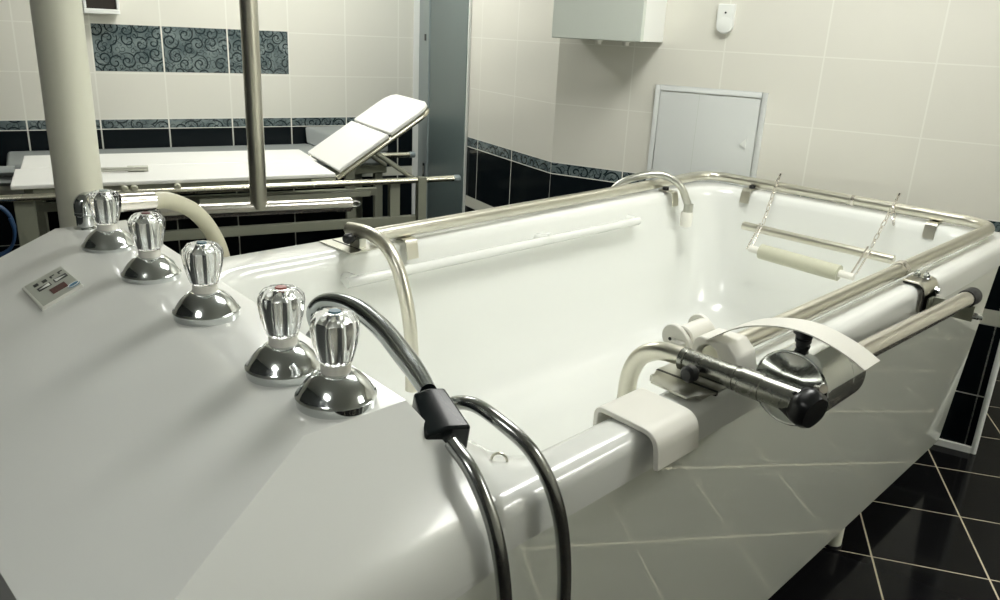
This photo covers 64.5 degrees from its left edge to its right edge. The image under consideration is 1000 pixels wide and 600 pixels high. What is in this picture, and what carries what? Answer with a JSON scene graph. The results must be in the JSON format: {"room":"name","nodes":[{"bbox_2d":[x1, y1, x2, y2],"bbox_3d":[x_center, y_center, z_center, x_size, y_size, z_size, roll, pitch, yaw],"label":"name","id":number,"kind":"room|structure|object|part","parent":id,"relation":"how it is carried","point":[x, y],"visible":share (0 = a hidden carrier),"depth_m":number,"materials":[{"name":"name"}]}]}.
{"room":"care facility","nodes":[
{"label":"care facility","id":0,"kind":"room"},
{"bbox_2d":[0,0,413,255],"bbox_3d":[-2.796,-1.381,4.054,5.190,2.750,0.100,-8,21,-29],"label":"wall","id":1,"kind":"structure","parent":0,"point":[164,73],"depth_m":4.72,"materials":[{"name":"tile"}]},
{"bbox_2d":[82,0,119,14],"bbox_3d":[-2.137,-1.653,4.225,0.175,0.243,0.109,-8,21,-29],"label":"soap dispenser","id":2,"kind":"object","parent":1,"relation":"attached to","point":[102,6],"visible":0.86,"depth_m":4.22,"materials":[{"name":"white plastic"}]},
{"bbox_2d":[465,0,559,211],"bbox_3d":[0.096,-1.223,4.008,0.100,2.750,0.896,-7,21,-28],"label":"wall","id":3,"kind":"structure","parent":0,"point":[514,58],"depth_m":4.03,"materials":[{"name":"tile"}]},
{"bbox_2d":[465,16,471,206],"bbox_3d":[-0.294,-1.520,4.827,0.100,2.750,1.031,-4,20,-20],"label":"wall door","id":4,"kind":"structure","parent":3,"relation":"in","point":[471,16],"depth_m":4.46,"materials":[{"name":"metal"}]},
{"bbox_2d":[411,0,471,218],"bbox_3d":[-0.383,-1.235,4.894,0.058,2.160,1.031,-4,20,-20],"label":"door","id":5,"kind":"structure","parent":4,"relation":"attached to","point":[442,28],"depth_m":4.86,"materials":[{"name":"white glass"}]},
{"bbox_2d":[549,0,999,445],"bbox_3d":[1.130,-0.900,3.208,1.943,2.750,0.100,13,21,27],"label":"wall","id":6,"kind":"structure","parent":0,"point":[875,99],"depth_m":3.09,"materials":[{"name":"tile"}]},
{"bbox_2d":[552,0,666,45],"bbox_3d":[0.466,-1.374,3.236,0.394,0.633,0.274,13,21,27],"label":"upper cabinet","id":7,"kind":"object","parent":6,"relation":"attached to","point":[625,21],"visible":1,"depth_m":3.19,"materials":[{"name":"white"}]},
{"bbox_2d":[646,84,768,186],"bbox_3d":[0.864,-0.655,3.375,0.474,0.477,0.014,13,21,27],"label":"access hatch","id":8,"kind":"object","parent":6,"relation":"attached to","point":[690,132],"visible":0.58,"depth_m":3.35,"materials":[{"name":"grey metal"}]},
{"bbox_2d":[716,4,736,33],"bbox_3d":[0.908,-1.131,3.192,0.068,0.114,0.029,13,21,27],"label":"button","id":9,"kind":"object","parent":6,"relation":"attached to","point":[726,13],"visible":1,"depth_m":3.18,"materials":[{"name":"white plastic"}]},
{"bbox_2d":[934,438,970,452],"bbox_3d":[1.034,0.403,3.599,1.936,0.026,0.015,13,21,27],"label":"baseboard","id":10,"kind":"structure","parent":6,"relation":"attached to","point":[941,442],"depth_m":3.17,"materials":[{"name":"white"}]},
{"bbox_2d":[970,341,999,453],"bbox_3d":[1.902,0.190,3.012,0.021,0.885,0.022,-15,26,-43],"label":"trim","id":11,"kind":"structure","parent":6,"relation":"attached to","point":[996,365],"depth_m":3.08,"materials":[{"name":"white"}]},
{"bbox_2d":[768,367,999,599],"bbox_3d":[0.142,0.655,2.921,7.300,0.100,7.933,-15,26,-43],"label":"floor","id":12,"kind":"structure","parent":0,"point":[933,533],"depth_m":2.58,"materials":[{"name":"black tile"}]},
{"bbox_2d":[29,0,102,227],"bbox_3d":[-0.929,-0.487,1.692,0.156,2.748,0.156,-15,26,-43],"label":"support post","id":13,"kind":"object","parent":12,"relation":"on","point":[58,25],"visible":0.3,"depth_m":1.68,"materials":[{"name":"beige paint"}]},
{"bbox_2d":[6,126,387,231],"bbox_3d":[-1.680,-0.540,4.662,2.010,0.874,0.480,-8,21,-29],"label":"cot","id":14,"kind":"object","parent":12,"relation":"on","point":[314,135],"visible":0.25,"depth_m":4.81,"materials":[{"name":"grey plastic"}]},
{"bbox_3d":[-2.360,-0.270,4.128,0.050,0.640,0.040,-8,21,-29],"label":"leg","id":15,"kind":"part","parent":14,"relation":"part of","materials":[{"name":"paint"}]},
{"bbox_3d":[-1.667,-0.815,4.569,2.010,0.075,0.480,-8,21,-29],"label":"mattress","id":16,"kind":"part","parent":14,"relation":"part of","materials":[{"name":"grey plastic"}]},
{"bbox_3d":[-1.655,-0.760,4.602,1.950,0.050,0.450,-8,21,-29],"label":"frame","id":17,"kind":"part","parent":14,"relation":"part of","materials":[{"name":"paint"}]},
{"bbox_3d":[-0.950,-0.599,5.304,0.050,0.640,0.040,-8,21,-29],"label":"leg","id":18,"kind":"part","parent":14,"relation":"part of","materials":[{"name":"paint"}]},
{"bbox_3d":[-0.772,-0.490,5.011,0.050,0.640,0.040,-8,21,-29],"label":"leg","id":19,"kind":"part","parent":14,"relation":"part of","materials":[{"name":"paint"}]},
{"bbox_2d":[0,94,460,256],"bbox_3d":[-1.294,-0.435,3.977,2.194,1.149,0.921,-7,21,-27],"label":"couch","id":20,"kind":"object","parent":12,"relation":"on","point":[207,171],"depth_m":3.82,"materials":[{"name":"white leather"}]},
{"bbox_2d":[0,166,15,185],"bbox_3d":[-2.260,-0.559,3.580,0.130,0.087,0.114,-7,21,-27],"label":"cover","id":21,"kind":"object","parent":20,"relation":"on","point":[4,170],"visible":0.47,"depth_m":3.56,"materials":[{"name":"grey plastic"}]},
{"bbox_3d":[-2.000,-0.276,3.135,0.152,0.212,0.064,-7,21,-26],"label":"hose coil","id":22,"kind":"part","parent":20,"relation":"part of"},
{"bbox_3d":[-1.967,-0.054,3.369,0.075,0.757,0.040,-7,21,-27],"label":"leg","id":23,"kind":"part","parent":20,"relation":"part of","materials":[{"name":"paint"}]},
{"bbox_3d":[-2.303,-0.278,3.978,0.075,0.757,0.040,-7,21,-27],"label":"leg","id":24,"kind":"part","parent":20,"relation":"part of","materials":[{"name":"paint"}]},
{"bbox_3d":[-1.593,-0.472,3.364,0.032,0.032,0.027,-7,21,-27],"label":"knob","id":25,"kind":"part","parent":20,"relation":"part of","materials":[{"name":"beige plastic"}]},
{"bbox_3d":[-1.559,-0.476,3.381,0.032,0.032,0.027,-7,21,-27],"label":"knob","id":26,"kind":"part","parent":20,"relation":"part of","materials":[{"name":"beige plastic"}]},
{"bbox_3d":[-1.629,-0.705,3.984,1.335,0.019,0.377,-7,21,-27],"label":"mattress","id":27,"kind":"part","parent":20,"relation":"part of","materials":[{"name":"white leather"}]},
{"bbox_3d":[-1.466,-0.583,3.649,1.335,0.019,0.400,-7,21,-27],"label":"mattress","id":28,"kind":"part","parent":20,"relation":"part of","materials":[{"name":"white plastic"}]},
{"bbox_3d":[-1.407,-0.495,3.458,0.032,0.032,0.027,-7,21,-27],"label":"knob","id":29,"kind":"part","parent":20,"relation":"part of","materials":[{"name":"beige plastic"}]},
{"bbox_3d":[-1.522,-0.623,3.832,1.260,0.027,0.740,-7,21,-27],"label":"frame","id":30,"kind":"part","parent":20,"relation":"part of","materials":[{"name":"paint"}]},
{"bbox_3d":[-1.507,-0.552,4.310,1.672,0.043,0.554,-15,26,-43],"label":"cross rail","id":31,"kind":"part","parent":20,"relation":"part of","materials":[{"name":"metal"}]},
{"bbox_3d":[-1.122,-0.513,3.610,1.995,0.035,0.031,-7,21,-27],"label":"rail","id":32,"kind":"part","parent":20,"relation":"part of","materials":[{"name":"silver metal"}]},
{"bbox_3d":[-0.998,-0.486,3.745,0.800,0.027,0.030,-7,21,-27],"label":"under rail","id":33,"kind":"part","parent":20,"relation":"part of","materials":[{"name":"metal"}]},
{"bbox_3d":[-1.165,-0.325,3.691,1.740,0.043,0.035,-7,21,-27],"label":"cross rail","id":34,"kind":"part","parent":20,"relation":"part of","materials":[{"name":"metal"}]},
{"bbox_3d":[-0.843,-0.570,3.774,0.120,0.022,0.032,-7,21,-27],"label":"hinge plate","id":35,"kind":"part","parent":20,"relation":"part of","materials":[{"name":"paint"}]},
{"bbox_3d":[-0.786,-0.793,4.058,0.257,0.178,0.575,-7,21,-27],"label":"backrest","id":36,"kind":"part","parent":20,"relation":"part of","materials":[{"name":"white leather"}]},
{"bbox_3d":[-0.884,-0.451,4.696,0.052,0.757,0.040,-7,21,-27],"label":"leg","id":37,"kind":"part","parent":20,"relation":"part of","materials":[{"name":"paint"}]},
{"bbox_3d":[-0.899,-0.828,4.579,0.800,0.031,0.031,-7,21,-27],"label":"rail","id":38,"kind":"part","parent":20,"relation":"part of","materials":[{"name":"silver metal"}]},
{"bbox_3d":[-0.548,-0.228,4.087,0.052,0.757,0.040,-7,21,-27],"label":"leg","id":39,"kind":"part","parent":20,"relation":"part of","materials":[{"name":"paint"}]},
{"bbox_2d":[0,180,999,599],"bbox_3d":[0.246,0.232,2.191,2.955,1.178,1.345,-15,26,-43],"label":"bathtub","id":40,"kind":"object","parent":12,"relation":"on","point":[172,425],"depth_m":1.32,"materials":[{"name":"white plastic"}]},
{"bbox_3d":[-0.800,-0.026,1.417,0.072,0.028,0.133,-15,26,-43],"label":"panel","id":41,"kind":"part","parent":40,"relation":"part of","materials":[{"name":"grey plastic"}]},
{"bbox_3d":[-0.800,-0.021,1.418,0.080,0.037,0.142,-15,26,-43],"label":"control panel","id":42,"kind":"part","parent":40,"relation":"part of","materials":[{"name":"white plastic"}]},
{"bbox_3d":[-0.769,-0.181,1.544,0.059,0.063,0.062,-15,26,-43],"label":"crystal handle","id":43,"kind":"part","parent":40,"relation":"part of","materials":[{"name":"white"}]},
{"bbox_3d":[-0.829,-0.216,1.757,0.041,0.050,0.129,17,23,35],"label":"spout","id":44,"kind":"part","parent":40,"relation":"part of","materials":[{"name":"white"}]},
{"bbox_3d":[-0.613,-0.120,1.379,0.059,0.063,0.062,-15,26,-43],"label":"crystal handle","id":45,"kind":"part","parent":40,"relation":"part of","materials":[{"name":"white"}]},
{"bbox_3d":[-0.451,-0.056,1.205,0.059,0.063,0.062,-15,26,-43],"label":"crystal handle","id":46,"kind":"part","parent":40,"relation":"part of","materials":[{"name":"white"}]},
{"bbox_3d":[-0.281,0.014,1.022,0.059,0.063,0.062,-15,26,-43],"label":"crystal handle","id":47,"kind":"part","parent":40,"relation":"part of","materials":[{"name":"white"}]},
{"bbox_3d":[-0.197,0.044,0.948,0.059,0.063,0.062,-15,26,-43],"label":"crystal handle","id":48,"kind":"part","parent":40,"relation":"part of","materials":[{"name":"white"}]},
{"bbox_2d":[319,222,418,392],"bbox_3d":[-0.333,0.006,2.066,0.090,0.392,0.348,-15,26,-43],"label":"pipe","id":49,"kind":"object","parent":40,"relation":"attached to","point":[353,241],"visible":0.92,"depth_m":1.98,"materials":[{"name":"silver metal"}]},
{"bbox_3d":[-0.398,-0.157,2.086,0.090,0.028,0.145,-15,26,-43],"label":"bracket plate","id":50,"kind":"part","parent":49,"relation":"part of","materials":[{"name":"grey metal"}]},
{"bbox_3d":[-0.383,-0.161,2.055,0.050,0.028,0.028,-15,26,-43],"label":"clamp knob","id":51,"kind":"part","parent":49,"relation":"part of","materials":[{"name":"black plastic"}]},
{"bbox_2d":[306,292,571,599],"bbox_3d":[-0.152,0.354,1.219,0.142,0.632,0.575,-15,26,-43],"label":"hose","id":52,"kind":"object","parent":40,"relation":"on","point":[397,347],"visible":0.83,"depth_m":1.02,"materials":[{"name":"grey metal"}]},
{"bbox_3d":[-0.190,0.067,1.207,0.066,0.085,0.387,-11,23,-35],"label":"handle","id":53,"kind":"part","parent":52,"relation":"part of","materials":[{"name":"grey metal"}]},
{"bbox_3d":[-0.136,-0.125,2.302,0.770,0.038,0.075,-15,26,-43],"label":"grab handle","id":54,"kind":"part","parent":40,"relation":"part of","materials":[{"name":"white plastic"}]},
{"bbox_3d":[0.307,-0.246,2.725,0.500,0.038,0.075,-15,26,-43],"label":"grab handle","id":55,"kind":"part","parent":40,"relation":"part of","materials":[{"name":"white plastic"}]},
{"bbox_3d":[0.230,0.198,1.241,0.112,0.063,0.127,-15,26,-43],"label":"rim guard","id":56,"kind":"part","parent":40,"relation":"part of","materials":[{"name":"white plastic"}]},
{"bbox_2d":[611,171,693,227],"bbox_3d":[0.571,-0.393,3.049,0.353,0.211,0.048,4,19,3],"label":"pipe","id":57,"kind":"object","parent":40,"relation":"attached to","point":[686,216],"visible":0.85,"depth_m":3.02,"materials":[{"name":"stainless steel"},{"name":"white plastic"}]},
{"bbox_2d":[680,211,692,227],"bbox_3d":[0.720,-0.311,3.064,0.048,0.060,0.048,-15,26,-43],"label":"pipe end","id":58,"kind":"object","parent":57,"relation":"on","point":[686,217],"depth_m":3.05,"materials":[{"name":"white plastic"}]},
{"bbox_2d":[375,171,994,357],"bbox_3d":[0.632,-0.191,2.384,1.798,0.096,1.126,-15,26,-43],"label":"rail","id":59,"kind":"object","parent":40,"relation":"attached to","point":[810,310],"visible":0.98,"depth_m":2.42,"materials":[{"name":"silver metal"}]},
{"bbox_2d":[741,173,900,280],"bbox_3d":[1.150,-0.261,2.830,0.378,0.268,0.561,-15,26,-43],"label":"support","id":60,"kind":"object","parent":59,"relation":"hanging from","point":[818,267],"visible":1,"depth_m":2.74,"materials":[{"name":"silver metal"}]},
{"bbox_3d":[0.935,-0.232,2.901,0.023,0.081,0.113,16,23,34],"label":"hanger rod","id":61,"kind":"part","parent":60,"relation":"part of","materials":[{"name":"white metal"}]},
{"bbox_3d":[1.026,-0.373,3.011,0.014,0.135,0.259,11,20,24],"label":"chain","id":62,"kind":"part","parent":60,"relation":"part of","materials":[{"name":"white metal"}]},
{"bbox_3d":[1.208,-0.131,2.644,0.109,0.081,0.025,-15,26,-43],"label":"hanger rod","id":63,"kind":"part","parent":60,"relation":"part of","materials":[{"name":"white metal"}]},
{"bbox_3d":[1.322,-0.263,2.732,0.016,0.135,0.246,16,23,35],"label":"chain","id":64,"kind":"part","parent":60,"relation":"part of","materials":[{"name":"white metal"}]},
{"bbox_2d":[617,269,983,427],"bbox_3d":[0.718,0.161,1.694,1.159,0.477,0.404,-15,26,-43],"label":"winch","id":65,"kind":"object","parent":40,"relation":"attached to","point":[796,384],"visible":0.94,"depth_m":1.29,"materials":[{"name":"silver metal"}]},
{"bbox_3d":[0.311,0.128,1.332,0.105,0.024,0.118,-15,26,-43],"label":"bracket plate","id":66,"kind":"part","parent":65,"relation":"part of","materials":[{"name":"grey metal"}]},
{"bbox_3d":[0.316,0.119,1.303,0.040,0.029,0.030,-15,26,-43],"label":"clamp knob","id":67,"kind":"part","parent":65,"relation":"part of","materials":[{"name":"black plastic"}]},
{"bbox_3d":[0.462,0.157,1.223,0.060,0.048,0.042,-15,26,-43],"label":"drum lever","id":68,"kind":"part","parent":65,"relation":"part of","materials":[{"name":"plastic"}]},
{"bbox_3d":[0.489,0.060,1.277,0.036,0.032,0.036,-15,26,-43],"label":"strip stem","id":69,"kind":"part","parent":65,"relation":"part of","materials":[{"name":"black plastic"}]},
{"bbox_3d":[0.465,0.163,1.204,0.062,0.067,0.045,-8,22,-30],"label":"knob","id":70,"kind":"part","parent":65,"relation":"part of","materials":[{"name":"black plastic"}]},
{"bbox_3d":[1.060,0.718,2.507,0.054,0.108,0.054,-15,26,-43],"label":"leg","id":71,"kind":"part","parent":40,"relation":"part of","materials":[{"name":"beige paint"}]},
{"bbox_2d":[945,228,999,445],"bbox_3d":[2.228,-0.870,3.279,0.100,2.750,1.300,13,21,27],"label":"wall","id":72,"kind":"structure","parent":0,"point":[988,361],"depth_m":3.08,"materials":[{"name":"tile"}]},
{"bbox_3d":[0.275,-2.041,2.007,7.300,0.100,7.933,-15,26,-43],"label":"ceiling","id":73,"kind":"structure","parent":0,"visible":0},
{"bbox_2d":[149,0,360,220],"bbox_3d":[-0.868,-1.246,2.706,0.786,1.957,0.062,-6,21,-24],"label":"bar","id":74,"kind":"object","parent":73,"relation":"hanging from","point":[258,205],"visible":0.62,"depth_m":2.91,"materials":[{"name":"silver metal"}]}
]}

